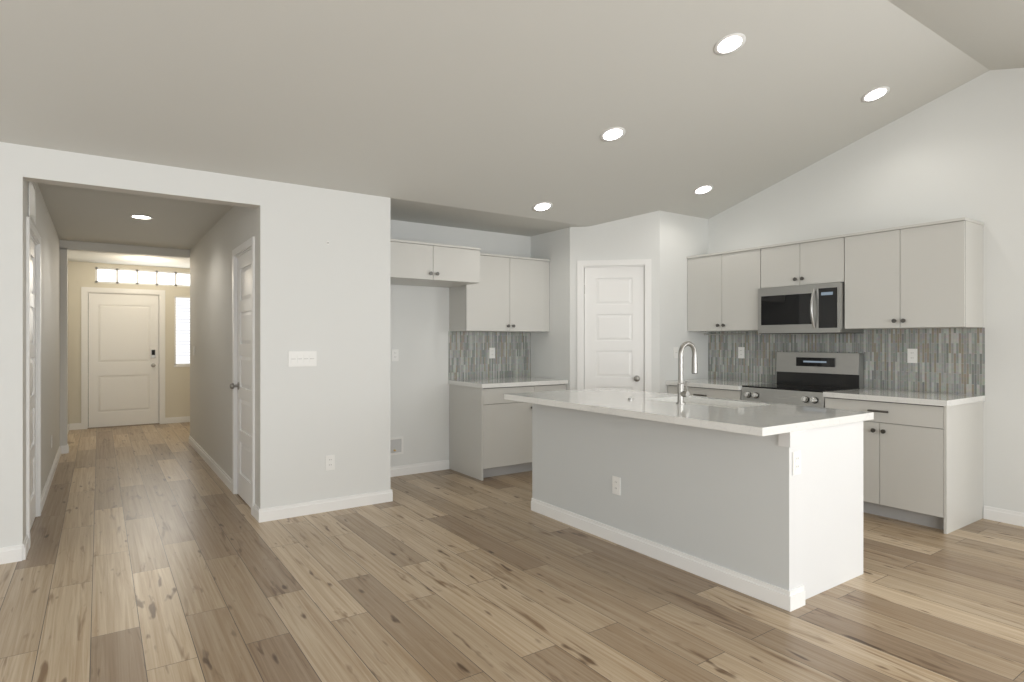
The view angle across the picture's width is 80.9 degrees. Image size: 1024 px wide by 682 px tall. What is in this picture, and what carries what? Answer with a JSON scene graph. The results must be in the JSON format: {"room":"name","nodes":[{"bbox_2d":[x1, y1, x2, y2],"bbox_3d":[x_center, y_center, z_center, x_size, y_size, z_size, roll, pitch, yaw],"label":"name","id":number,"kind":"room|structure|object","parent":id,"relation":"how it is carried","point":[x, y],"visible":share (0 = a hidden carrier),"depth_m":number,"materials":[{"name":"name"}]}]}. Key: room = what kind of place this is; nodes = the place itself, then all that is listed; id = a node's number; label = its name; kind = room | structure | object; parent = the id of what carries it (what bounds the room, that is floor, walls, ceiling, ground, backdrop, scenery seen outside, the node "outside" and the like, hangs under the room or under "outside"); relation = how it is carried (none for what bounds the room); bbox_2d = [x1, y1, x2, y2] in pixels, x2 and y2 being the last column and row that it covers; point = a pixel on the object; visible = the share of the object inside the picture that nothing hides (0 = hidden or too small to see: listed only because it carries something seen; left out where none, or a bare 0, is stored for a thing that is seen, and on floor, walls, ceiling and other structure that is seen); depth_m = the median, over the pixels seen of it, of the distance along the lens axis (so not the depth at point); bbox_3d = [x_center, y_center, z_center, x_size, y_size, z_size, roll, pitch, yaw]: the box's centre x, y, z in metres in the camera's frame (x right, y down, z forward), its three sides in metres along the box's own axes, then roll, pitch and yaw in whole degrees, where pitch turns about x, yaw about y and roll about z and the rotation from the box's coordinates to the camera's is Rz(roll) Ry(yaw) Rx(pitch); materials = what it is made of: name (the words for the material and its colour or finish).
{"room":"kitchen","nodes":[
{"label":"kitchen","id":0,"kind":"room"},
{"bbox_2d":[0,142,27,559],"bbox_3d":[-4.843,0.045,6.270,0.120,2.550,6.520,0,0,-34],"label":"wall","id":1,"kind":"structure","parent":0,"point":[13,157],"depth_m":3.59,"materials":[{"name":"white paint"}]},
{"bbox_2d":[0,540,28,563],"bbox_3d":[-4.223,1.272,2.732,3.134,0.095,0.014,0,0,-34],"label":"baseboard","id":2,"kind":"structure","parent":1,"relation":"attached to","point":[10,554],"depth_m":3.58,"materials":[{"name":"white wood"}]},
{"bbox_2d":[28,182,35,226],"bbox_3d":[-3.254,-0.950,4.073,0.009,0.280,0.440,0,0,-35],"label":"air vent","id":3,"kind":"object","parent":1,"relation":"in","point":[31,201],"visible":0.88,"depth_m":4.06,"materials":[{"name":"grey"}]},
{"bbox_2d":[30,237,35,529],"bbox_3d":[-3.362,0.297,4.169,0.035,2.030,0.790,0,0,-35],"label":"door","id":4,"kind":"structure","parent":1,"relation":"in","point":[32,380],"depth_m":4.36,"materials":[{"name":"white wood"}]},
{"bbox_2d":[26,216,40,548],"bbox_3d":[-3.381,0.266,4.156,0.136,2.108,0.936,0,0,-35],"label":"door frame","id":5,"kind":"structure","parent":1,"relation":"attached to","point":[34,235],"depth_m":4.32,"materials":[{"name":"white wood"}]},
{"bbox_2d":[41,446,63,511],"bbox_3d":[-4.433,1.272,5.805,0.030,0.095,2.970,0,0,-34],"label":"baseboard","id":6,"kind":"structure","parent":1,"relation":"attached to","point":[61,448],"depth_m":5.58,"materials":[{"name":"white wood"}]},
{"bbox_2d":[64,424,71,447],"bbox_3d":[-5.957,1.272,8.009,0.014,0.095,2.150,0,0,-34],"label":"baseboard","id":7,"kind":"structure","parent":1,"relation":"attached to","point":[69,425],"depth_m":8.85,"materials":[{"name":"white wood"}]},
{"bbox_2d":[81,287,164,428],"bbox_3d":[-6.020,0.255,9.334,1.090,2.130,0.136,0,0,-35],"label":"door frame","id":8,"kind":"structure","parent":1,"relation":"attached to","point":[85,291],"depth_m":9.18,"materials":[{"name":"white wood"}]},
{"bbox_2d":[88,293,158,427],"bbox_3d":[-6.000,0.291,9.293,0.926,2.030,0.116,0,0,-35],"label":"front door","id":9,"kind":"structure","parent":1,"relation":"in","point":[123,359],"depth_m":9.30,"materials":[{"name":"white wood"}]},
{"bbox_2d":[165,416,189,423],"bbox_3d":[-5.118,1.272,9.882,1.040,0.095,0.014,0,0,-34],"label":"baseboard","id":10,"kind":"structure","parent":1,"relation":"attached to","point":[186,418],"depth_m":9.68,"materials":[{"name":"white wood"}]},
{"bbox_2d":[28,146,391,508],"bbox_3d":[-2.017,0.045,4.347,2.360,2.550,0.150,0,0,-34],"label":"wall","id":11,"kind":"structure","parent":0,"point":[356,398],"depth_m":4.74,"materials":[{"name":"white paint"}]},
{"bbox_2d":[189,436,231,491],"bbox_3d":[-3.308,1.272,6.514,0.014,0.095,3.104,0,0,-34],"label":"baseboard","id":12,"kind":"structure","parent":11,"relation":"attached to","point":[212,464],"depth_m":6.15,"materials":[{"name":"white wood"}]},
{"bbox_2d":[230,250,250,507],"bbox_3d":[-2.185,0.297,4.880,0.106,2.030,0.711,0,0,-35],"label":"closet door","id":13,"kind":"structure","parent":11,"relation":"in","point":[243,385],"depth_m":4.96,"materials":[{"name":"white wood"}]},
{"bbox_2d":[232,237,254,515],"bbox_3d":[-2.140,0.266,4.918,0.136,2.108,0.846,0,0,-35],"label":"door frame","id":14,"kind":"structure","parent":11,"relation":"attached to","point":[246,246],"depth_m":5.00,"materials":[{"name":"white wood"}]},
{"bbox_2d":[288,351,316,366],"bbox_3d":[-1.584,0.135,4.547,0.208,0.115,0.009,0,0,-35],"label":"light switch plate","id":15,"kind":"object","parent":11,"relation":"attached to","point":[301,358],"visible":1,"depth_m":4.55,"materials":[{"name":"white plastic"}]},
{"bbox_2d":[256,489,392,522],"bbox_3d":[-1.423,1.272,4.674,1.038,0.095,0.044,0,0,-34],"label":"baseboard","id":16,"kind":"structure","parent":11,"relation":"attached to","point":[326,505],"depth_m":4.62,"materials":[{"name":"white wood"}]},
{"bbox_2d":[326,455,334,470],"bbox_3d":[-1.412,0.945,4.667,0.070,0.115,0.007,0,0,-35],"label":"outlet","id":17,"kind":"object","parent":11,"relation":"attached to","point":[330,462],"visible":1,"depth_m":4.67,"materials":[{"name":"white plastic"}]},
{"bbox_2d":[392,220,619,466],"bbox_3d":[-0.142,-0.530,6.625,3.550,3.700,0.120,0,0,-34],"label":"wall","id":18,"kind":"structure","parent":0,"point":[420,314],"depth_m":6.15,"materials":[{"name":"white paint"}]},
{"bbox_2d":[392,349,398,360],"bbox_3d":[-1.140,0.140,5.861,0.070,0.115,0.007,0,0,-35],"label":"outlet","id":19,"kind":"object","parent":18,"relation":"attached to","point":[395,354],"visible":1,"depth_m":5.86,"materials":[{"name":"white plastic"}]},
{"bbox_2d":[390,437,402,454],"bbox_3d":[-1.135,1.025,5.853,0.170,0.170,0.025,0,0,-35],"label":"outlet box","id":20,"kind":"object","parent":18,"relation":"attached to","point":[396,445],"visible":0.81,"depth_m":5.87,"materials":[{"name":"white plastic"}]},
{"bbox_2d":[390,460,448,476],"bbox_3d":[-1.059,1.272,5.913,0.995,0.095,0.014,0,0,-34],"label":"baseboard","id":21,"kind":"structure","parent":18,"relation":"attached to","point":[444,464],"depth_m":6.00,"materials":[{"name":"white wood"}]},
{"bbox_2d":[390,239,480,287],"bbox_3d":[-0.877,-0.715,5.651,0.990,0.330,0.649,0,0,-35],"label":"upper cabinet","id":22,"kind":"object","parent":18,"relation":"attached to","point":[414,263],"visible":0.83,"depth_m":5.44,"materials":[{"name":"grey wood"}]},
{"bbox_2d":[448,331,530,379],"bbox_3d":[-0.223,0.152,6.492,1.047,0.504,0.006,0,0,-35],"label":"backsplash","id":23,"kind":"structure","parent":18,"relation":"attached to","point":[468,355],"depth_m":6.46,"materials":[{"name":"tile"}]},
{"bbox_2d":[489,348,494,357],"bbox_3d":[-0.213,0.130,6.490,0.070,0.115,0.007,0,0,-35],"label":"outlet","id":24,"kind":"object","parent":18,"relation":"attached to","point":[491,352],"depth_m":6.49,"materials":[{"name":"white plastic"}]},
{"bbox_2d":[449,253,549,331],"bbox_3d":[-0.112,-0.490,6.340,1.037,0.780,0.379,0,0,-35],"label":"upper cabinet","id":25,"kind":"object","parent":18,"relation":"attached to","point":[507,293],"visible":0.88,"depth_m":6.18,"materials":[{"name":"grey wood"}]},
{"bbox_2d":[577,259,650,391],"bbox_3d":[1.052,0.246,6.194,0.746,2.148,0.136,0,0,10],"label":"door frame","id":26,"kind":"structure","parent":18,"relation":"attached to","point":[583,265],"depth_m":6.14,"materials":[{"name":"white wood"}]},
{"bbox_2d":[584,266,643,390],"bbox_3d":[1.046,0.277,6.163,0.462,2.070,0.460,0,0,-35],"label":"pantry door","id":27,"kind":"structure","parent":18,"relation":"in","point":[614,327],"depth_m":6.16,"materials":[{"name":"white wood"}]},
{"bbox_2d":[0,422,1023,681],"bbox_3d":[-1.472,1.370,3.933,9.430,0.100,14.550,0,0,-35],"label":"floor","id":28,"kind":"structure","parent":0,"point":[158,552],"depth_m":3.08,"materials":[{"name":"brown wood"}]},
{"bbox_2d":[448,377,567,480],"bbox_3d":[-0.034,0.863,6.215,1.049,0.915,0.674,0,0,-35],"label":"base cabinet","id":29,"kind":"object","parent":28,"relation":"on","point":[490,430],"visible":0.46,"depth_m":5.88,"materials":[{"name":"grey wood"}]},
{"bbox_2d":[531,400,873,611],"bbox_3d":[1.094,0.883,4.043,0.832,0.876,2.136,0,0,-35],"label":"kitchen island","id":30,"kind":"object","parent":28,"relation":"on","point":[715,490],"depth_m":3.34,"materials":[{"name":"white paint"}]},
{"bbox_2d":[612,476,620,494],"bbox_3d":[0.682,0.945,3.927,0.007,0.115,0.070,0,0,-35],"label":"outlet","id":31,"kind":"object","parent":30,"relation":"attached to","point":[616,485],"visible":1,"depth_m":3.92,"materials":[{"name":"white plastic"}]},
{"bbox_2d":[504,392,831,435],"bbox_3d":[0.800,0.425,3.867,0.600,0.040,2.172,0,0,-35],"label":"island countertop","id":32,"kind":"structure","parent":30,"relation":"on","point":[746,421],"depth_m":3.45,"materials":[{"name":"white stone"}]},
{"bbox_2d":[676,341,697,403],"bbox_3d":[1.149,0.203,3.895,0.186,0.404,0.091,0,0,-35],"label":"faucet","id":33,"kind":"object","parent":32,"relation":"on","point":[681,393],"visible":1,"depth_m":3.86,"materials":[{"name":"silver metal"}]},
{"bbox_2d":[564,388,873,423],"bbox_3d":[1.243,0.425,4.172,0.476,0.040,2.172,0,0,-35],"label":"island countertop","id":34,"kind":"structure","parent":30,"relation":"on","point":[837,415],"depth_m":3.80,"materials":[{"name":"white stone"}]},
{"bbox_2d":[792,451,800,475],"bbox_3d":[1.412,0.605,2.977,0.070,0.115,0.007,0,0,-35],"label":"outlet","id":35,"kind":"object","parent":30,"relation":"attached to","point":[796,462],"visible":1,"depth_m":2.97,"materials":[{"name":"white plastic"}]},
{"bbox_2d":[666,378,773,399],"bbox_3d":[2.077,0.863,5.948,0.694,0.915,0.844,0,0,-35],"label":"base cabinet","id":36,"kind":"object","parent":28,"relation":"on","point":[722,388],"visible":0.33,"depth_m":5.73,"materials":[{"name":"grey wood"}]},
{"bbox_2d":[741,352,863,407],"bbox_3d":[2.521,0.713,5.276,0.704,1.215,0.756,0,0,-35],"label":"range","id":37,"kind":"object","parent":28,"relation":"on","point":[806,378],"visible":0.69,"depth_m":5.28,"materials":[{"name":"silver metal"}]},
{"bbox_2d":[823,388,984,533],"bbox_3d":[2.991,0.863,4.619,0.694,0.915,0.849,0,0,-35],"label":"base cabinet","id":38,"kind":"object","parent":28,"relation":"on","point":[923,458],"visible":0.94,"depth_m":4.32,"materials":[{"name":"grey wood"}]},
{"bbox_2d":[0,0,1023,268],"bbox_3d":[-1.484,-1.405,3.864,9.170,1.434,14.290,0,0,-35],"label":"ceiling","id":39,"kind":"structure","parent":0,"point":[498,116],"depth_m":3.85,"materials":[{"name":"white paint"}]},
{"bbox_2d":[130,215,152,218],"bbox_3d":[-3.523,-1.177,5.709,0.190,0.005,0.190,0,0,-35],"label":"recessed light","id":40,"kind":"object","parent":39,"relation":"in","point":[140,216],"visible":0.96,"depth_m":5.71,"materials":[{"name":"white plastic"}]},
{"bbox_2d":[532,202,552,211],"bbox_3d":[0.282,-1.240,5.556,0.190,0.055,0.185,0,0,-35],"label":"recessed light","id":41,"kind":"object","parent":39,"relation":"in","point":[542,206],"visible":1,"depth_m":5.55,"materials":[{"name":"white"}]},
{"bbox_2d":[600,127,625,141],"bbox_3d":[0.758,-1.551,4.512,0.190,0.055,0.185,0,0,-35],"label":"recessed light","id":42,"kind":"object","parent":39,"relation":"in","point":[612,134],"visible":1,"depth_m":4.51,"materials":[{"name":"white plastic"}]},
{"bbox_2d":[693,185,713,194],"bbox_3d":[1.825,-1.441,5.731,0.190,0.055,0.185,0,0,-35],"label":"recessed light","id":43,"kind":"object","parent":39,"relation":"in","point":[704,189],"visible":1,"depth_m":5.73,"materials":[{"name":"white plastic"}]},
{"bbox_2d":[714,33,745,55],"bbox_3d":[1.341,-1.826,3.699,0.190,0.055,0.185,0,0,-35],"label":"recessed light","id":44,"kind":"object","parent":39,"relation":"in","point":[730,44],"visible":1,"depth_m":3.70,"materials":[{"name":"white plastic"}]},
{"bbox_2d":[861,86,889,102],"bbox_3d":[2.738,-1.856,4.526,0.190,0.055,0.185,0,0,-35],"label":"recessed light","id":45,"kind":"object","parent":39,"relation":"in","point":[875,94],"visible":1,"depth_m":4.52,"materials":[{"name":"white plastic"}]},
{"bbox_2d":[620,68,1023,512],"bbox_3d":[3.788,-0.530,4.181,0.120,3.700,8.600,0,0,-34],"label":"wall","id":46,"kind":"structure","parent":0,"point":[959,154],"depth_m":4.80,"materials":[{"name":"white paint"}]},
{"bbox_2d":[673,347,677,357],"bbox_3d":[1.690,0.120,6.191,0.070,0.115,0.009,0,0,-35],"label":"light switch","id":47,"kind":"object","parent":46,"relation":"attached to","point":[675,352],"visible":0.98,"depth_m":6.18,"materials":[{"name":"white plastic"}]},
{"bbox_2d":[687,217,983,334],"bbox_3d":[2.663,-0.472,5.374,0.379,0.816,2.453,0,0,-35],"label":"upper cabinet","id":48,"kind":"object","parent":46,"relation":"attached to","point":[923,275],"visible":0.96,"depth_m":4.81,"materials":[{"name":"grey wood"}]},
{"bbox_2d":[758,282,863,333],"bbox_3d":[2.628,-0.276,5.349,0.462,0.419,0.752,0,0,-35],"label":"microwave","id":49,"kind":"object","parent":48,"relation":"attached to","point":[811,309],"visible":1,"depth_m":5.21,"materials":[{"name":"silver metal"}]},
{"bbox_2d":[708,328,984,394],"bbox_3d":[2.819,0.152,5.479,0.006,0.504,2.457,0,0,-35],"label":"backsplash","id":50,"kind":"structure","parent":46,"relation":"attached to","point":[950,360],"depth_m":5.02,"materials":[{"name":"tile"}]},
{"bbox_2d":[738,347,744,357],"bbox_3d":[2.348,0.120,6.152,0.007,0.115,0.070,0,0,-35],"label":"outlet","id":51,"kind":"object","parent":50,"relation":"attached to","point":[741,352],"visible":1,"depth_m":6.15,"materials":[{"name":"white plastic"}]},
{"bbox_2d":[907,349,916,362],"bbox_3d":[3.237,0.120,4.858,0.007,0.115,0.070,0,0,-35],"label":"outlet","id":52,"kind":"object","parent":50,"relation":"attached to","point":[911,355],"visible":1,"depth_m":4.86,"materials":[{"name":"white plastic"}]},
{"bbox_2d":[983,506,1023,526],"bbox_3d":[4.839,1.272,2.533,0.014,0.095,4.695,0,0,-34],"label":"baseboard","id":53,"kind":"structure","parent":46,"relation":"attached to","point":[990,513],"depth_m":4.37,"materials":[{"name":"white wood"}]}
]}

